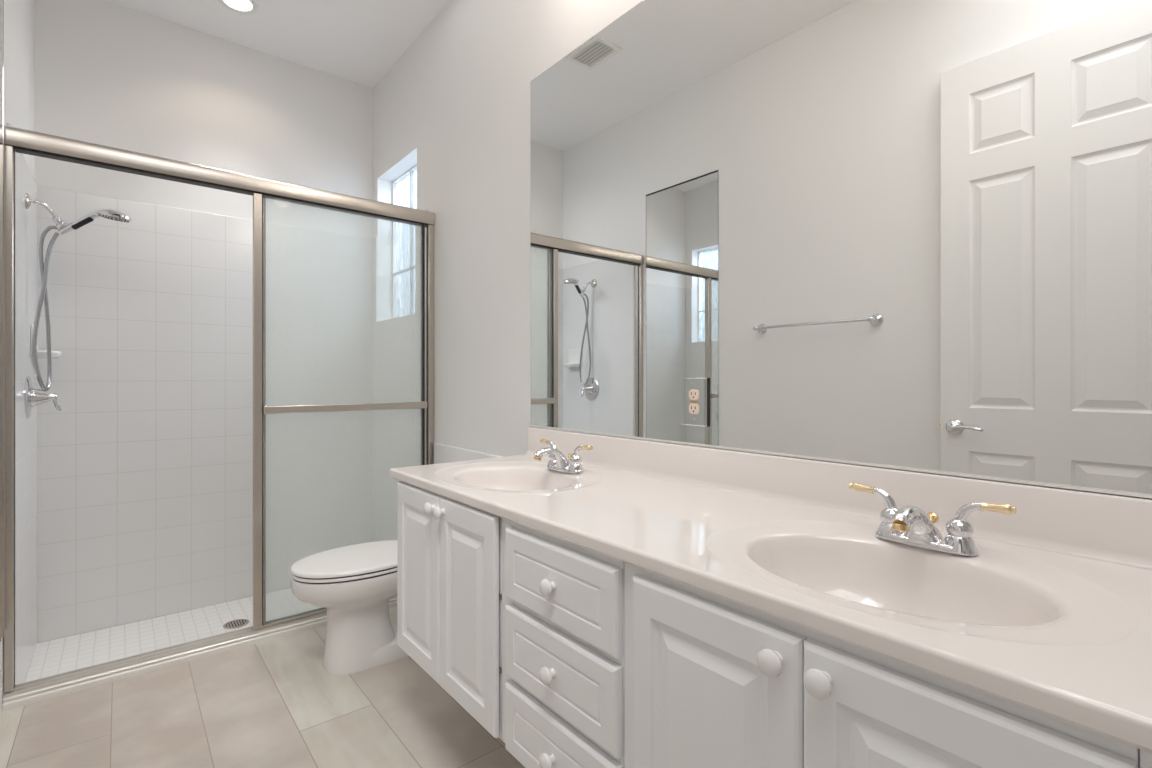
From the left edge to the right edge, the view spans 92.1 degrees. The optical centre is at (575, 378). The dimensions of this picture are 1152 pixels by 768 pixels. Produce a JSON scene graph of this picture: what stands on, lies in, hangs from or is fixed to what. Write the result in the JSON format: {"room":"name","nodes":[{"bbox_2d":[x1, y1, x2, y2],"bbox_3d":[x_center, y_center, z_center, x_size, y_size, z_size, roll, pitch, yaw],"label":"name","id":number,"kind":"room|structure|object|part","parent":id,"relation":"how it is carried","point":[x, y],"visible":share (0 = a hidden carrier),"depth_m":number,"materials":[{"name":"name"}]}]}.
{"room":"bathroom","nodes":[
{"label":"bathroom","id":0,"kind":"room"},
{"bbox_2d":[0,0,34,714],"bbox_3d":[-0.475,-0.312,0.014,0.120,3.025,6.625,0,0,-39],"label":"wall","id":1,"kind":"structure","parent":0,"point":[19,15],"depth_m":2.12,"materials":[{"name":"white paint"}]},
{"bbox_2d":[0,0,3,640],"bbox_3d":[-1.683,-0.201,1.587,0.010,2.082,0.590,0,0,-39],"label":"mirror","id":2,"kind":"object","parent":1,"relation":"attached to","point":[1,1],"visible":1,"depth_m":1.78,"materials":[{"name":"grey mirror"}]},
{"bbox_3d":[-1.687,-0.201,1.587,0.005,2.082,0.588,0,0,-39],"label":"frame","id":3,"kind":"part","parent":2,"relation":"part of","materials":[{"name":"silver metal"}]},
{"bbox_2d":[7,123,36,684],"bbox_3d":[-2.194,0.162,2.207,0.009,2.076,0.796,0,0,-39],"label":"wall tile","id":4,"kind":"structure","parent":1,"relation":"attached to","point":[26,219],"depth_m":2.21,"materials":[{"name":"white tile"}]},
{"bbox_2d":[24,376,61,418],"bbox_3d":[-2.179,0.075,2.277,0.103,0.174,0.174,0,0,-39],"label":"shower valve","id":5,"kind":"object","parent":4,"relation":"attached to","point":[33,397],"visible":1,"depth_m":2.24,"materials":[{"name":"silver metal"}]},
{"bbox_3d":[-2.152,0.104,2.299,0.033,0.064,0.021,0,0,-39],"label":"lever","id":6,"kind":"part","parent":5,"relation":"part of","materials":[{"name":"silver metal"}]},
{"bbox_2d":[30,324,61,358],"bbox_3d":[-2.302,-0.160,2.418,0.093,0.140,0.170,0,0,-39],"label":"soap dish","id":7,"kind":"object","parent":4,"relation":"attached to","point":[40,354],"visible":0.45,"depth_m":2.35,"materials":[{"name":"white ceramic"}]},
{"bbox_3d":[-2.334,-0.163,2.392,0.010,0.135,0.170,0,0,-39],"label":"plate","id":8,"kind":"part","parent":7,"relation":"part of","materials":[{"name":"white ceramic"}]},
{"bbox_2d":[37,351,61,358],"bbox_3d":[-2.300,-0.104,2.420,0.087,0.029,0.166,0,0,-39],"label":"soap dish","id":9,"kind":"object","parent":7,"relation":"on","point":[40,354],"depth_m":2.38,"materials":[{"name":"white ceramic"}]},
{"bbox_2d":[25,193,67,229],"bbox_3d":[-2.150,-0.678,2.264,0.132,0.131,0.066,0,0,-39],"label":"holder","id":10,"kind":"object","parent":4,"relation":"attached to","point":[56,219],"visible":1,"depth_m":2.27,"materials":[{"name":"silver metal"}]},
{"bbox_3d":[-2.163,-0.686,2.259,0.022,0.072,0.100,0,0,41],"label":"arm","id":11,"kind":"part","parent":10,"relation":"part of","materials":[{"name":"silver metal"}]},
{"bbox_2d":[32,209,131,390],"bbox_3d":[-2.054,-0.332,2.328,0.320,0.766,0.117,0,0,-12],"label":"shower","id":12,"kind":"object","parent":10,"relation":"attached to","point":[111,214],"visible":1,"depth_m":2.29,"materials":[{"name":"silver metal"}]},
{"bbox_3d":[-2.061,-0.656,2.319,0.165,0.117,0.032,0,0,-15],"label":"handle","id":13,"kind":"part","parent":12,"relation":"part of","materials":[{"name":"silver metal"}]},
{"bbox_2d":[25,588,322,681],"bbox_3d":[-1.615,1.230,2.698,1.528,0.060,0.790,0,0,-39],"label":"floor","id":14,"kind":"structure","parent":0,"point":[74,652],"depth_m":2.60,"materials":[{"name":"white tile"}]},
{"bbox_2d":[223,619,248,628],"bbox_3d":[-1.660,1.198,2.713,0.108,0.004,0.108,0,0,-39],"label":"floor drain","id":15,"kind":"object","parent":14,"relation":"on","point":[237,623],"visible":1,"depth_m":2.71,"materials":[{"name":"silver metal"}]},
{"bbox_2d":[35,0,372,238],"bbox_3d":[-1.904,-0.312,3.050,1.528,3.025,0.120,0,0,-39],"label":"wall","id":16,"kind":"structure","parent":0,"point":[107,73],"depth_m":2.89,"materials":[{"name":"white paint"}]},
{"bbox_2d":[37,186,371,642],"bbox_3d":[-1.863,0.162,3.000,1.528,2.076,0.009,0,0,-39],"label":"wall tile","id":17,"kind":"structure","parent":16,"relation":"attached to","point":[145,466],"depth_m":2.86,"materials":[{"name":"white tile"}]},
{"bbox_2d":[0,606,524,767],"bbox_3d":[-0.025,1.150,-0.357,2.949,0.120,5.720,0,0,-39],"label":"floor","id":18,"kind":"structure","parent":0,"point":[274,703],"depth_m":1.76,"materials":[{"name":"beige tile"}]},
{"bbox_2d":[290,540,408,674],"bbox_3d":[-0.749,0.760,2.245,0.734,0.660,0.416,0,0,-39],"label":"toilet","id":19,"kind":"object","parent":18,"relation":"on","point":[355,583],"visible":0.55,"depth_m":2.06,"materials":[{"name":"white ceramic"}]},
{"bbox_3d":[-0.837,0.699,2.172,0.503,0.016,0.352,0,0,-39],"label":"lid","id":20,"kind":"part","parent":19,"relation":"part of","materials":[{"name":"white"}]},
{"bbox_3d":[-0.837,0.717,2.172,0.499,0.012,0.348,0,0,-39],"label":"seat","id":21,"kind":"part","parent":19,"relation":"part of","materials":[{"name":"white"}]},
{"bbox_2d":[397,480,501,739],"bbox_3d":[-0.189,0.702,1.677,0.559,0.776,0.619,0,0,-39],"label":"base cabinet","id":22,"kind":"object","parent":18,"relation":"on","point":[449,551],"visible":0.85,"depth_m":1.45,"materials":[{"name":"white wood"}]},
{"bbox_3d":[-0.458,0.576,1.621,0.018,0.511,0.294,0,0,-39],"label":"door","id":23,"kind":"part","parent":22,"relation":"part of","materials":[{"name":"white wood"}]},
{"bbox_3d":[-0.400,0.354,1.515,0.026,0.034,0.034,0,0,-39],"label":"knob","id":24,"kind":"part","parent":22,"relation":"part of","materials":[{"name":"white ceramic"}]},
{"bbox_3d":[-0.363,0.354,1.470,0.026,0.034,0.034,0,0,-39],"label":"knob","id":25,"kind":"part","parent":22,"relation":"part of","materials":[{"name":"white ceramic"}]},
{"bbox_3d":[-0.275,0.576,1.393,0.013,0.511,0.287,0,0,-39],"label":"door","id":26,"kind":"part","parent":22,"relation":"part of","materials":[{"name":"white wood"}]},
{"bbox_2d":[502,518,623,767],"bbox_3d":[0.137,0.702,1.281,0.559,0.776,0.403,0,0,-39],"label":"drawers","id":27,"kind":"object","parent":18,"relation":"on","point":[563,601],"visible":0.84,"depth_m":1.09,"materials":[{"name":"white wood"}]},
{"bbox_3d":[-0.056,0.756,1.096,0.026,0.034,0.034,0,0,-39],"label":"knob","id":28,"kind":"part","parent":27,"relation":"part of","materials":[{"name":"white ceramic"}]},
{"bbox_3d":[-0.056,0.586,1.096,0.026,0.034,0.034,0,0,-39],"label":"knob","id":29,"kind":"part","parent":27,"relation":"part of","materials":[{"name":"white ceramic"}]},
{"bbox_3d":[-0.056,0.412,1.096,0.026,0.034,0.034,0,0,-39],"label":"knob","id":30,"kind":"part","parent":27,"relation":"part of","materials":[{"name":"white ceramic"}]},
{"bbox_3d":[-0.039,0.756,1.111,0.018,0.151,0.362,0,0,-39],"label":"drawer","id":31,"kind":"part","parent":27,"relation":"part of","materials":[{"name":"white wood"}]},
{"bbox_3d":[-0.039,0.586,1.111,0.018,0.157,0.362,0,0,-39],"label":"drawer","id":32,"kind":"part","parent":27,"relation":"part of","materials":[{"name":"white wood"}]},
{"bbox_3d":[-0.039,0.412,1.111,0.018,0.156,0.362,0,0,-39],"label":"drawer","id":33,"kind":"part","parent":27,"relation":"part of","materials":[{"name":"white wood"}]},
{"bbox_2d":[624,562,1151,767],"bbox_3d":[0.498,0.702,0.842,0.559,0.776,0.731,0,0,-39],"label":"base cabinet","id":34,"kind":"object","parent":18,"relation":"on","point":[711,680],"depth_m":0.71,"materials":[{"name":"white wood"}]},
{"bbox_3d":[0.195,0.582,0.825,0.018,0.498,0.300,0,0,-39],"label":"door","id":35,"kind":"part","parent":34,"relation":"part of","materials":[{"name":"white wood"}]},
{"bbox_3d":[0.254,0.367,0.720,0.026,0.034,0.034,0,0,-39],"label":"knob","id":36,"kind":"part","parent":34,"relation":"part of","materials":[{"name":"white ceramic"}]},
{"bbox_2d":[390,427,1151,752],"bbox_3d":[0.183,0.306,1.268,0.564,0.242,1.789,0,0,-39],"label":"countertop","id":37,"kind":"structure","parent":34,"relation":"on","point":[1051,616],"depth_m":0.94,"materials":[{"name":"white stone"}]},
{"bbox_2d":[435,461,602,492],"bbox_3d":[-0.173,0.356,1.660,0.441,0.141,0.556,0,0,-39],"label":"basin","id":38,"kind":"object","parent":37,"relation":"in","point":[485,476],"depth_m":1.79,"materials":[{"name":"white ceramic"}]},
{"bbox_2d":[534,439,592,473],"bbox_3d":[-0.068,0.243,1.723,0.148,0.091,0.257,0,0,-39],"label":"faucet","id":39,"kind":"object","parent":37,"relation":"on","point":[558,461],"visible":1,"depth_m":1.70,"materials":[{"name":"silver metal"}]},
{"bbox_3d":[-0.072,0.250,1.720,0.133,0.077,0.064,0,0,-39],"label":"spout","id":40,"kind":"part","parent":39,"relation":"part of","materials":[{"name":"silver metal"}]},
{"bbox_3d":[-0.068,0.259,1.791,0.049,0.050,0.049,0,0,-39],"label":"handle","id":41,"kind":"part","parent":39,"relation":"part of","materials":[{"name":"silver metal"}]},
{"bbox_3d":[-0.074,0.222,1.800,0.020,0.040,0.041,0,0,-39],"label":"lever arm","id":42,"kind":"part","parent":39,"relation":"part of","materials":[{"name":"silver metal"}]},
{"bbox_3d":[-0.035,0.282,1.750,0.051,0.012,0.156,0,0,-39],"label":"plate","id":43,"kind":"part","parent":39,"relation":"part of","materials":[{"name":"silver metal"}]},
{"bbox_3d":[-0.001,0.259,1.710,0.049,0.050,0.049,0,0,-39],"label":"handle","id":44,"kind":"part","parent":39,"relation":"part of","materials":[{"name":"silver metal"}]},
{"bbox_3d":[0.006,0.222,1.701,0.020,0.040,0.041,0,0,-39],"label":"lever arm","id":45,"kind":"part","parent":39,"relation":"part of","materials":[{"name":"silver metal"}]},
{"bbox_2d":[706,520,1137,645],"bbox_3d":[0.481,0.356,0.864,0.441,0.141,0.556,0,0,-39],"label":"basin","id":46,"kind":"object","parent":37,"relation":"in","point":[996,596],"depth_m":0.87,"materials":[{"name":"white ceramic"}]},
{"bbox_2d":[849,483,1015,555],"bbox_3d":[0.575,0.243,0.941,0.148,0.091,0.257,0,0,-39],"label":"faucet","id":47,"kind":"object","parent":37,"relation":"on","point":[921,532],"visible":1,"depth_m":0.93,"materials":[{"name":"silver metal"}]},
{"bbox_3d":[0.568,0.222,1.018,0.020,0.040,0.041,0,0,-39],"label":"lever arm","id":48,"kind":"part","parent":47,"relation":"part of","materials":[{"name":"silver metal"}]},
{"bbox_3d":[0.575,0.259,1.009,0.049,0.050,0.049,0,0,-39],"label":"handle","id":49,"kind":"part","parent":47,"relation":"part of","materials":[{"name":"silver metal"}]},
{"bbox_3d":[0.571,0.250,0.938,0.133,0.077,0.064,0,0,-39],"label":"spout","id":50,"kind":"part","parent":47,"relation":"part of","materials":[{"name":"silver metal"}]},
{"bbox_3d":[0.607,0.282,0.968,0.051,0.012,0.156,0,0,-39],"label":"plate","id":51,"kind":"part","parent":47,"relation":"part of","materials":[{"name":"silver metal"}]},
{"bbox_3d":[0.628,0.259,0.977,0.020,0.047,0.020,0,0,-39],"label":"lift rod","id":52,"kind":"part","parent":47,"relation":"part of","materials":[{"name":"gold metal"}]},
{"bbox_3d":[0.642,0.259,0.928,0.049,0.050,0.049,0,0,-39],"label":"handle","id":53,"kind":"part","parent":47,"relation":"part of","materials":[{"name":"silver metal"}]},
{"bbox_3d":[0.649,0.222,0.919,0.020,0.040,0.041,0,0,-39],"label":"lever arm","id":54,"kind":"part","parent":47,"relation":"part of","materials":[{"name":"silver metal"}]},
{"bbox_3d":[0.294,0.367,0.670,0.026,0.034,0.034,0,0,-39],"label":"knob","id":55,"kind":"part","parent":34,"relation":"part of","materials":[{"name":"white ceramic"}]},
{"bbox_3d":[0.387,0.582,0.592,0.018,0.498,0.298,0,0,-39],"label":"door","id":56,"kind":"part","parent":34,"relation":"part of","materials":[{"name":"white wood"}]},
{"bbox_3d":[0.526,0.577,0.452,0.018,0.526,0.092,0,0,-39],"label":"filler strip","id":57,"kind":"part","parent":34,"relation":"part of","materials":[{"name":"white wood"}]},
{"bbox_2d":[106,0,449,87],"bbox_3d":[-0.288,-1.875,0.090,3.109,0.100,6.745,0,0,-39],"label":"ceiling","id":58,"kind":"structure","parent":0,"point":[357,41],"depth_m":2.87,"materials":[{"name":"white paint"}]},
{"bbox_2d":[218,0,258,13],"bbox_3d":[-1.636,-1.821,2.687,0.174,0.006,0.174,0,0,-39],"label":"recessed light","id":59,"kind":"object","parent":58,"relation":"in","point":[239,6],"visible":1,"depth_m":2.71,"materials":[{"name":"white paint"}]},
{"bbox_2d":[373,0,641,456],"bbox_3d":[0.813,-0.312,1.073,0.160,3.025,6.625,0,0,-39],"label":"wall","id":60,"kind":"structure","parent":0,"point":[455,105],"depth_m":2.47,"materials":[{"name":"white paint"}]},
{"bbox_2d":[2,601,396,710],"bbox_3d":[-1.327,1.164,2.348,1.528,0.192,0.117,0,0,-39],"label":"trim","id":61,"kind":"structure","parent":60,"relation":"attached to","point":[142,670],"depth_m":2.07,"materials":[{"name":"white stone"}]},
{"bbox_2d":[3,125,434,702],"bbox_3d":[-1.314,0.114,2.332,1.526,1.908,0.082,0,0,-39],"label":"shower door frame","id":62,"kind":"structure","parent":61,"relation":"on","point":[19,140],"depth_m":2.22,"materials":[{"name":"silver metal"}]},
{"bbox_3d":[-1.041,1.038,2.550,0.707,0.011,0.012,0,0,-39],"label":"rail","id":63,"kind":"part","parent":62,"relation":"part of","materials":[{"name":"silver metal"}]},
{"bbox_3d":[-1.049,1.038,2.576,0.702,0.011,0.012,0,0,-39],"label":"rail","id":64,"kind":"part","parent":62,"relation":"part of","materials":[{"name":"grey metal"}]},
{"bbox_2d":[372,209,427,541],"bbox_3d":[-1.021,0.162,3.171,0.009,2.076,0.796,0,0,-39],"label":"wall tile","id":65,"kind":"structure","parent":60,"relation":"attached to","point":[396,342],"depth_m":3.21,"materials":[{"name":"white tile"}]},
{"bbox_2d":[392,164,416,317],"bbox_3d":[-0.946,-0.794,3.272,0.050,0.886,0.589,0,0,-39],"label":"window","id":66,"kind":"structure","parent":60,"relation":"in","point":[398,252],"depth_m":3.40,"materials":[{"name":"white glass"}]},
{"bbox_2d":[434,443,501,463],"bbox_3d":[-0.446,0.706,2.468,0.014,0.768,0.820,0,0,-39],"label":"trim","id":67,"kind":"structure","parent":60,"relation":"attached to","point":[442,453],"depth_m":2.61,"materials":[{"name":"white paint"}]},
{"bbox_2d":[526,427,1151,568],"bbox_3d":[0.388,0.236,1.436,0.033,0.101,1.789,0,0,-39],"label":"backsplash","id":68,"kind":"structure","parent":60,"relation":"attached to","point":[1105,527],"depth_m":1.11,"materials":[{"name":"white stone"}]},
{"bbox_2d":[530,0,1151,499],"bbox_3d":[0.395,-0.481,1.448,0.008,1.332,1.793,0,0,-39],"label":"vanity mirror","id":69,"kind":"object","parent":60,"relation":"attached to","point":[905,235],"visible":1,"depth_m":1.18,"materials":[{"name":"grey mirror"}]},
{"bbox_2d":[682,378,708,426],"bbox_3d":[0.326,0.063,1.524,0.007,0.131,0.090,0,0,-39],"label":"electrical outlet","id":70,"kind":"object","parent":69,"relation":"attached to","point":[695,391],"visible":1,"depth_m":1.52,"materials":[{"name":"silver metal"}]},
{"bbox_2d":[689,404,698,413],"bbox_3d":[0.324,0.083,1.524,0.003,0.029,0.034,0,0,-39],"label":"receptacle","id":71,"kind":"object","parent":70,"relation":"attached to","point":[693,408],"depth_m":1.52,"materials":[{"name":"white plastic"}]},
{"bbox_2d":[689,389,698,399],"bbox_3d":[0.324,0.043,1.524,0.003,0.029,0.034,0,0,-39],"label":"receptacle","id":72,"kind":"object","parent":70,"relation":"attached to","point":[693,393],"depth_m":1.52,"materials":[{"name":"white plastic"}]}
]}

